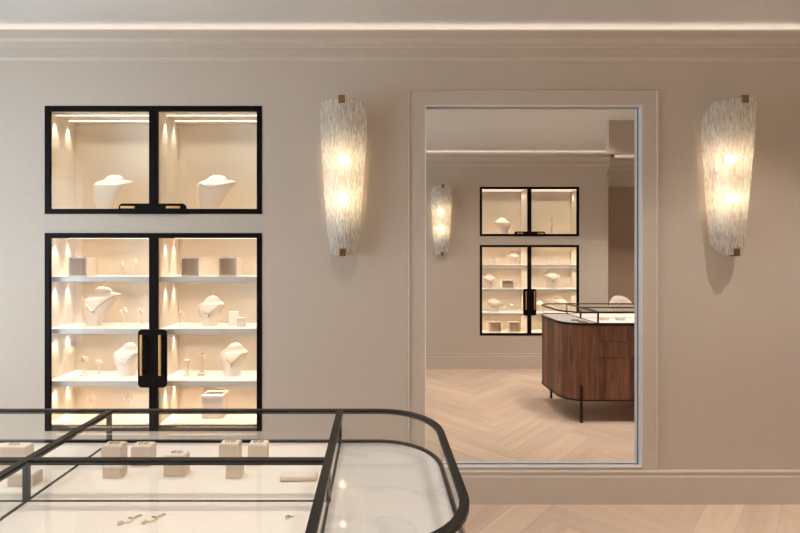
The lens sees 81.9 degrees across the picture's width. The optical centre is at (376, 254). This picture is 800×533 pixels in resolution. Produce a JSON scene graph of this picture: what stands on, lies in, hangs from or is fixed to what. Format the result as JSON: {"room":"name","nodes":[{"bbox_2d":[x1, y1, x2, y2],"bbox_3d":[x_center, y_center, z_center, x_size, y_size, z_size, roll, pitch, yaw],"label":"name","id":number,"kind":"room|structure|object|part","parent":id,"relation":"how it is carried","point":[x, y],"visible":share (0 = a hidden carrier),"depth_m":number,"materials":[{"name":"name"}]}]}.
{"room":"shop","nodes":[
{"label":"shop","id":0,"kind":"room"},
{"bbox_2d":[0,29,799,469],"bbox_3d":[0.400,0.030,2.643,7.314,2.775,0.029,0,0,0],"label":"wall","id":1,"kind":"structure","parent":0,"point":[335,327],"depth_m":2.63,"materials":[{"name":"paint"}]},
{"bbox_2d":[45,233,261,430],"bbox_3d":[-1.277,0.440,2.759,1.297,1.154,0.341,0,0,0],"label":"display cabinet","id":2,"kind":"object","parent":1,"relation":"attached to","point":[158,286],"visible":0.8,"depth_m":2.82,"materials":[{"name":"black metal"}]},
{"bbox_2d":[69,257,96,275],"bbox_3d":[-1.767,0.070,2.766,0.109,0.111,0.097,0,0,0],"label":"display box","id":3,"kind":"object","parent":2,"relation":"on","point":[78,266],"visible":0.97,"depth_m":2.77,"materials":[{"name":"beige fabric"}]},
{"bbox_3d":[-1.767,0.070,2.794,0.094,0.097,0.040,0,0,0],"label":"panel","id":4,"kind":"part","parent":3,"relation":"part of","materials":[{"name":"beige fabric"}]},
{"bbox_2d":[79,356,87,375],"bbox_3d":[-1.787,0.672,2.806,0.047,0.118,0.047,0,0,0],"label":"stand","id":5,"kind":"object","parent":2,"relation":"in","point":[85,358],"visible":0.98,"depth_m":2.80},
{"bbox_2d":[86,394,95,416],"bbox_3d":[-1.744,0.913,2.806,0.054,0.133,0.054,0,0,0],"label":"stand","id":6,"kind":"object","parent":2,"relation":"in","point":[93,396],"visible":0.9,"depth_m":2.80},
{"bbox_2d":[52,370,137,385],"bbox_3d":[-1.601,0.746,2.794,0.631,0.029,0.254,0,0,0],"label":"shelf","id":7,"kind":"object","parent":2,"relation":"attached to","point":[67,377],"depth_m":2.70,"materials":[{"name":"paint"}]},
{"bbox_2d":[95,359,102,375],"bbox_3d":[-1.696,0.683,2.806,0.039,0.097,0.039,0,0,0],"label":"stand","id":8,"kind":"object","parent":2,"relation":"in","point":[99,361],"visible":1,"depth_m":2.80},
{"bbox_3d":[-1.582,0.440,2.633,0.609,1.110,0.019,0,0,0],"label":"door","id":9,"kind":"part","parent":2,"relation":"part of","materials":[{"name":"clear glass"}]},
{"bbox_2d":[52,275,148,281],"bbox_3d":[-1.601,0.140,2.794,0.631,0.029,0.254,0,0,0],"label":"shelf","id":10,"kind":"object","parent":2,"relation":"attached to","point":[55,278],"depth_m":2.67,"materials":[{"name":"paint"}]},
{"bbox_2d":[52,323,148,333],"bbox_3d":[-1.601,0.443,2.794,0.631,0.029,0.254,0,0,0],"label":"shelf","id":11,"kind":"object","parent":2,"relation":"attached to","point":[57,328],"depth_m":2.68,"materials":[{"name":"paint"}]},
{"bbox_2d":[81,287,120,325],"bbox_3d":[-1.691,0.312,2.807,0.235,0.233,0.083,0,0,0],"label":"bust","id":12,"kind":"object","parent":2,"relation":"in","point":[93,299],"visible":0.98,"depth_m":2.78,"materials":[{"name":"white fabric"}]},
{"bbox_2d":[118,261,123,275],"bbox_3d":[-1.574,0.082,2.829,0.035,0.087,0.035,0,0,0],"label":"stand","id":13,"kind":"object","parent":2,"relation":"in","point":[122,262],"visible":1,"depth_m":2.83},
{"bbox_2d":[120,308,127,325],"bbox_3d":[-1.543,0.375,2.806,0.043,0.108,0.043,0,0,0],"label":"stand","id":14,"kind":"object","parent":2,"relation":"in","point":[124,310],"visible":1,"depth_m":2.80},
{"bbox_2d":[114,342,137,376],"bbox_3d":[-1.520,0.636,2.804,0.169,0.191,0.076,0,0,0],"label":"bust","id":15,"kind":"object","parent":2,"relation":"in","point":[126,369],"visible":0.96,"depth_m":2.78,"materials":[{"name":"white fabric"}]},
{"bbox_2d":[123,394,132,416],"bbox_3d":[-1.519,0.913,2.806,0.054,0.133,0.054,0,0,0],"label":"stand","id":16,"kind":"object","parent":2,"relation":"in","point":[130,396],"visible":0.88,"depth_m":2.80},
{"bbox_2d":[130,259,137,275],"bbox_3d":[-1.494,0.074,2.829,0.041,0.103,0.041,0,0,0],"label":"stand","id":17,"kind":"object","parent":2,"relation":"in","point":[134,261],"visible":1,"depth_m":2.83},
{"bbox_2d":[137,308,144,325],"bbox_3d":[-1.439,0.375,2.806,0.043,0.108,0.043,0,0,0],"label":"stand","id":18,"kind":"object","parent":2,"relation":"in","point":[141,310],"visible":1,"depth_m":2.80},
{"bbox_3d":[-1.330,0.566,2.593,0.014,0.229,0.007,0,0,0],"label":"handle","id":19,"kind":"part","parent":2,"relation":"part of","materials":[{"name":"gold metal"}]},
{"bbox_3d":[-1.318,0.589,2.619,0.081,0.331,0.008,0,0,0],"label":"handle plate","id":20,"kind":"part","parent":2,"relation":"part of","materials":[{"name":"black metal"}]},
{"bbox_3d":[-1.236,0.589,2.619,0.081,0.331,0.008,0,0,0],"label":"handle plate","id":21,"kind":"part","parent":2,"relation":"part of","materials":[{"name":"black metal"}]},
{"bbox_3d":[-1.225,0.566,2.593,0.014,0.229,0.007,0,0,0],"label":"handle","id":22,"kind":"part","parent":2,"relation":"part of","materials":[{"name":"gold metal"}]},
{"bbox_3d":[-1.273,0.437,2.791,0.026,1.086,0.261,0,0,0],"label":"divider panel","id":23,"kind":"part","parent":2,"relation":"part of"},
{"bbox_2d":[178,311,183,325],"bbox_3d":[-1.196,0.385,2.806,0.035,0.087,0.035,0,0,0],"label":"stand","id":24,"kind":"object","parent":2,"relation":"in","point":[182,312],"visible":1,"depth_m":2.80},
{"bbox_2d":[183,359,190,375],"bbox_3d":[-1.159,0.685,2.806,0.033,0.092,0.033,0,0,0],"label":"stand","id":25,"kind":"object","parent":2,"relation":"in","point":[186,362],"visible":1,"depth_m":2.80,"materials":[{"name":"beige fabric"}]},
{"bbox_3d":[-1.159,0.691,2.806,0.015,0.060,0.015,0,0,0],"label":"stem","id":26,"kind":"part","parent":25,"relation":"part of","materials":[{"name":"beige fabric"}]},
{"bbox_2d":[181,257,204,275],"bbox_3d":[-1.106,0.070,2.766,0.109,0.111,0.097,0,0,0],"label":"display box","id":27,"kind":"object","parent":2,"relation":"on","point":[190,266],"visible":0.97,"depth_m":2.77,"materials":[{"name":"beige fabric"}]},
{"bbox_3d":[-1.106,0.070,2.794,0.094,0.097,0.040,0,0,0],"label":"panel","id":28,"kind":"part","parent":27,"relation":"part of","materials":[{"name":"beige fabric"}]},
{"bbox_2d":[197,355,206,375],"bbox_3d":[-1.067,0.673,2.806,0.041,0.117,0.041,0,0,0],"label":"stand","id":29,"kind":"object","parent":2,"relation":"in","point":[201,359],"visible":1,"depth_m":2.80,"materials":[{"name":"beige fabric"}]},
{"bbox_3d":[-1.067,0.680,2.806,0.019,0.075,0.019,0,0,0],"label":"stem","id":30,"kind":"part","parent":29,"relation":"part of","materials":[{"name":"beige fabric"}]},
{"bbox_3d":[-0.972,0.440,2.633,0.609,1.110,0.019,0,0,0],"label":"door","id":31,"kind":"part","parent":2,"relation":"part of","materials":[{"name":"clear glass"}]},
{"bbox_2d":[160,275,256,281],"bbox_3d":[-0.949,0.140,2.794,0.622,0.029,0.254,0,0,0],"label":"shelf","id":32,"kind":"object","parent":2,"relation":"attached to","point":[163,278],"depth_m":2.67,"materials":[{"name":"paint"}]},
{"bbox_2d":[161,323,256,333],"bbox_3d":[-0.949,0.443,2.794,0.622,0.029,0.254,0,0,0],"label":"shelf","id":33,"kind":"object","parent":2,"relation":"attached to","point":[171,328],"depth_m":2.68,"materials":[{"name":"paint"}]},
{"bbox_2d":[198,296,223,325],"bbox_3d":[-1.013,0.340,2.804,0.157,0.177,0.070,0,0,0],"label":"bust","id":34,"kind":"object","parent":2,"relation":"in","point":[210,303],"visible":1,"depth_m":2.78,"materials":[{"name":"white fabric"}]},
{"bbox_2d":[167,370,256,385],"bbox_3d":[-0.949,0.746,2.794,0.622,0.029,0.254,0,0,0],"label":"shelf","id":35,"kind":"object","parent":2,"relation":"attached to","point":[174,377],"depth_m":2.70,"materials":[{"name":"paint"}]},
{"bbox_2d":[201,391,227,418],"bbox_3d":[-0.984,0.909,2.794,0.131,0.143,0.097,0,0,0],"label":"box","id":36,"kind":"object","parent":2,"relation":"in","point":[210,399],"visible":0.9,"depth_m":2.75,"materials":[{"name":"beige fabric"}]},
{"bbox_2d":[218,257,240,275],"bbox_3d":[-0.883,0.070,2.766,0.109,0.111,0.097,0,0,0],"label":"display box","id":37,"kind":"object","parent":2,"relation":"on","point":[227,266],"visible":0.97,"depth_m":2.77,"materials":[{"name":"beige fabric"}]},
{"bbox_3d":[-0.883,0.070,2.794,0.094,0.097,0.040,0,0,0],"label":"panel","id":38,"kind":"part","parent":37,"relation":"part of","materials":[{"name":"beige fabric"}]},
{"bbox_2d":[229,311,237,324],"bbox_3d":[-0.879,0.387,2.817,0.049,0.083,0.040,0,0,0],"label":"block","id":39,"kind":"object","parent":2,"relation":"on","point":[233,315],"visible":0.86,"depth_m":2.80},
{"bbox_2d":[220,342,247,376],"bbox_3d":[-0.873,0.636,2.804,0.169,0.191,0.076,0,0,0],"label":"bust","id":40,"kind":"object","parent":2,"relation":"in","point":[233,351],"visible":0.97,"depth_m":2.78,"materials":[{"name":"white fabric"}]},
{"bbox_2d":[237,317,245,326],"bbox_3d":[-0.813,0.401,2.760,0.049,0.054,0.040,0,0,0],"label":"block","id":41,"kind":"object","parent":2,"relation":"on","point":[241,321],"visible":1,"depth_m":2.74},
{"bbox_2d":[45,106,261,213],"bbox_3d":[-1.277,-0.543,2.758,1.297,0.640,0.343,0,0,0],"label":"upper cabinet","id":42,"kind":"object","parent":1,"relation":"attached to","point":[165,151],"visible":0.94,"depth_m":2.92,"materials":[{"name":"black metal"}]},
{"bbox_3d":[-1.582,-0.543,2.633,0.609,0.595,0.019,0,0,0],"label":"door","id":43,"kind":"part","parent":42,"relation":"part of","materials":[{"name":"clear glass"}]},
{"bbox_2d":[93,175,132,208],"bbox_3d":[-1.618,-0.378,2.807,0.237,0.236,0.084,0,0,0],"label":"bust","id":44,"kind":"object","parent":42,"relation":"in","point":[107,192],"visible":0.88,"depth_m":2.78,"materials":[{"name":"white fabric"}]},
{"bbox_3d":[-1.406,-0.269,2.592,0.078,0.013,0.010,0,0,0],"label":"handle","id":45,"kind":"part","parent":42,"relation":"part of","materials":[{"name":"gold metal"}]},
{"bbox_3d":[-1.373,-0.263,2.619,0.191,0.060,0.008,0,0,0],"label":"handle plate","id":46,"kind":"part","parent":42,"relation":"part of","materials":[{"name":"black metal"}]},
{"bbox_3d":[-1.273,-0.546,2.791,0.026,0.571,0.261,0,0,0],"label":"divider panel","id":47,"kind":"part","parent":42,"relation":"part of","materials":[{"name":"beige"}]},
{"bbox_3d":[-1.181,-0.263,2.619,0.191,0.060,0.008,0,0,0],"label":"handle plate","id":48,"kind":"part","parent":42,"relation":"part of","materials":[{"name":"black metal"}]},
{"bbox_3d":[-0.972,-0.543,2.633,0.609,0.595,0.019,0,0,0],"label":"door","id":49,"kind":"part","parent":42,"relation":"part of","materials":[{"name":"clear glass"}]},
{"bbox_2d":[196,175,235,208],"bbox_3d":[-0.987,-0.378,2.807,0.237,0.236,0.084,0,0,0],"label":"bust","id":50,"kind":"object","parent":42,"relation":"in","point":[210,197],"visible":0.91,"depth_m":2.78,"materials":[{"name":"white fabric"}]},
{"bbox_2d":[320,95,366,255],"bbox_3d":[-0.188,-0.425,2.544,0.266,0.865,0.170,0,0,0],"label":"wall sconce","id":51,"kind":"object","parent":1,"relation":"attached to","point":[343,119],"visible":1,"depth_m":2.51,"materials":[{"name":"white glass"}]},
{"bbox_2d":[0,31,799,61],"bbox_3d":[0.400,-1.180,2.603,7.200,0.154,0.051,0,0,0],"label":"crown molding","id":52,"kind":"structure","parent":1,"relation":"attached to","point":[15,46],"depth_m":2.60,"materials":[{"name":"paint"}]},
{"bbox_2d":[426,108,637,463],"bbox_3d":[0.893,0.179,2.664,1.237,2.066,0.021,0,0,0],"label":"wall mirror","id":53,"kind":"object","parent":1,"relation":"attached to","point":[532,213],"visible":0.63,"depth_m":2.66,"materials":[{"name":"white mirror glass"}]},
{"bbox_2d":[408,90,658,470],"bbox_3d":[0.890,0.143,2.621,1.426,2.166,0.016,0,0,0],"label":"surround","id":54,"kind":"object","parent":1,"relation":"attached to","point":[417,99],"visible":0.88,"depth_m":2.62,"materials":[{"name":"paint"}]},
{"bbox_2d":[425,105,641,467],"bbox_3d":[0.893,0.179,2.637,1.237,2.066,0.031,0,0,0],"label":"frame","id":55,"kind":"object","parent":1,"relation":"attached to","point":[639,465],"visible":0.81,"depth_m":2.63,"materials":[{"name":"polished stainless steel"}]},
{"bbox_2d":[445,470,799,504],"bbox_3d":[0.400,1.321,2.620,7.200,0.191,0.017,0,0,0],"label":"baseboard","id":56,"kind":"structure","parent":1,"relation":"attached to","point":[483,487],"depth_m":2.61,"materials":[{"name":"paint"}]},
{"bbox_2d":[701,95,756,255],"bbox_3d":[1.972,-0.425,2.544,0.266,0.865,0.170,0,0,0],"label":"wall sconce","id":57,"kind":"object","parent":1,"relation":"attached to","point":[728,126],"visible":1,"depth_m":2.52,"materials":[{"name":"white glass"}]},
{"bbox_2d":[0,0,799,28],"bbox_3d":[0.400,-1.312,0.971,7.314,0.046,3.371,0,0,0],"label":"ceiling","id":58,"kind":"structure","parent":0,"point":[14,14],"depth_m":2.46,"materials":[{"name":"paint"}]},
{"bbox_2d":[456,505,799,532],"bbox_3d":[0.288,1.417,0.977,7.963,0.001,4.581,0,0,0],"label":"floor","id":59,"kind":"structure","parent":0,"point":[516,518],"depth_m":2.46,"materials":[{"name":"brown wood"}]},
{"bbox_2d":[0,409,469,532],"bbox_3d":[-0.823,0.948,1.092,2.011,0.939,0.691,0,0,0],"label":"display case","id":60,"kind":"object","parent":59,"relation":"on","point":[361,485],"depth_m":1.11,"materials":[{"name":"black metal"}]},
{"bbox_2d":[0,443,33,468],"bbox_3d":[-0.993,0.548,1.258,0.086,0.059,0.034,0,0,0],"label":"plinth","id":61,"kind":"object","parent":60,"relation":"on","point":[23,449],"visible":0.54,"depth_m":1.24,"materials":[{"name":"beige fabric"}]},
{"bbox_2d":[7,468,42,485],"bbox_3d":[-0.891,0.562,1.166,0.066,0.031,0.034,0,0,0],"label":"plinth","id":62,"kind":"object","parent":60,"relation":"on","point":[15,479],"visible":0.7,"depth_m":1.15,"materials":[{"name":"beige fabric"}]},
{"bbox_3d":[-0.823,0.533,1.080,0.011,0.087,0.011,0,0,0],"label":"post","id":63,"kind":"part","parent":60,"relation":"part of","materials":[{"name":"brown metal"}]},
{"bbox_3d":[-0.823,0.533,1.414,0.011,0.087,0.011,0,0,0],"label":"post","id":64,"kind":"part","parent":60,"relation":"part of","materials":[{"name":"brown metal"}]},
{"bbox_2d":[101,441,126,465],"bbox_3d":[-0.727,0.550,1.274,0.054,0.056,0.034,0,0,0],"label":"plinth","id":65,"kind":"object","parent":60,"relation":"on","point":[107,450],"visible":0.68,"depth_m":1.26,"materials":[{"name":"beige fabric"}]},
{"bbox_2d":[103,465,126,477],"bbox_3d":[-0.684,0.562,1.202,0.050,0.031,0.029,0,0,0],"label":"plinth","id":66,"kind":"object","parent":60,"relation":"on","point":[109,471],"visible":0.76,"depth_m":1.19,"materials":[{"name":"beige fabric"}]},
{"bbox_2d":[117,514,142,524],"bbox_3d":[-0.539,0.573,1.002,0.018,0.009,0.050,0,0,31],"label":"earring","id":67,"kind":"object","parent":60,"relation":"on","point":[119,522],"visible":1,"depth_m":0.99,"materials":[{"name":"gold metal"}]},
{"bbox_2d":[131,442,155,465],"bbox_3d":[-0.646,0.550,1.274,0.054,0.055,0.034,0,0,0],"label":"plinth","id":68,"kind":"object","parent":60,"relation":"on","point":[137,450],"visible":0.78,"depth_m":1.26,"materials":[{"name":"beige fabric"}]},
{"bbox_2d":[141,513,165,523],"bbox_3d":[-0.489,0.573,1.006,0.018,0.009,0.050,0,0,31],"label":"earring","id":69,"kind":"object","parent":60,"relation":"on","point":[143,521],"visible":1,"depth_m":1.00,"materials":[{"name":"gold metal"}]},
{"bbox_2d":[164,450,189,476],"bbox_3d":[-0.528,0.549,1.213,0.056,0.057,0.034,0,0,0],"label":"plinth","id":70,"kind":"object","parent":60,"relation":"on","point":[169,470],"visible":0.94,"depth_m":1.20,"materials":[{"name":"beige fabric"}]},
{"bbox_2d":[219,440,241,456],"bbox_3d":[-0.409,0.550,1.284,0.054,0.056,0.034,0,0,0],"label":"plinth","id":71,"kind":"object","parent":60,"relation":"on","point":[229,449],"visible":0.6,"depth_m":1.27,"materials":[{"name":"beige fabric"}]},
{"bbox_2d":[226,465,243,477],"bbox_3d":[-0.371,0.558,1.202,0.040,0.039,0.029,0,0,0],"label":"plinth","id":72,"kind":"object","parent":60,"relation":"on","point":[232,471],"visible":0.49,"depth_m":1.19,"materials":[{"name":"beige fabric"}]},
{"bbox_2d":[248,440,268,456],"bbox_3d":[-0.331,0.550,1.284,0.051,0.055,0.034,0,0,0],"label":"plinth","id":73,"kind":"object","parent":60,"relation":"on","point":[257,449],"visible":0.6,"depth_m":1.27,"materials":[{"name":"beige fabric"}]},
{"bbox_2d":[280,472,317,480],"bbox_3d":[-0.201,0.571,1.186,0.096,0.014,0.030,0,0,-3],"label":"pillow","id":74,"kind":"object","parent":60,"relation":"on","point":[285,476],"visible":1,"depth_m":1.17,"materials":[{"name":"beige fabric"}]},
{"bbox_3d":[-0.114,0.533,1.080,0.011,0.087,0.011,0,0,0],"label":"post","id":75,"kind":"part","parent":60,"relation":"part of","materials":[{"name":"brown metal"}]},
{"bbox_3d":[-0.114,0.533,1.414,0.011,0.087,0.011,0,0,0],"label":"post","id":76,"kind":"part","parent":60,"relation":"part of","materials":[{"name":"brown metal"}]},
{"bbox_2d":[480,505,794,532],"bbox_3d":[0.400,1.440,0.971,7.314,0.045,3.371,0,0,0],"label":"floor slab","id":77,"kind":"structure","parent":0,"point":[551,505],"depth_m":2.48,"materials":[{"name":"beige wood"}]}
]}

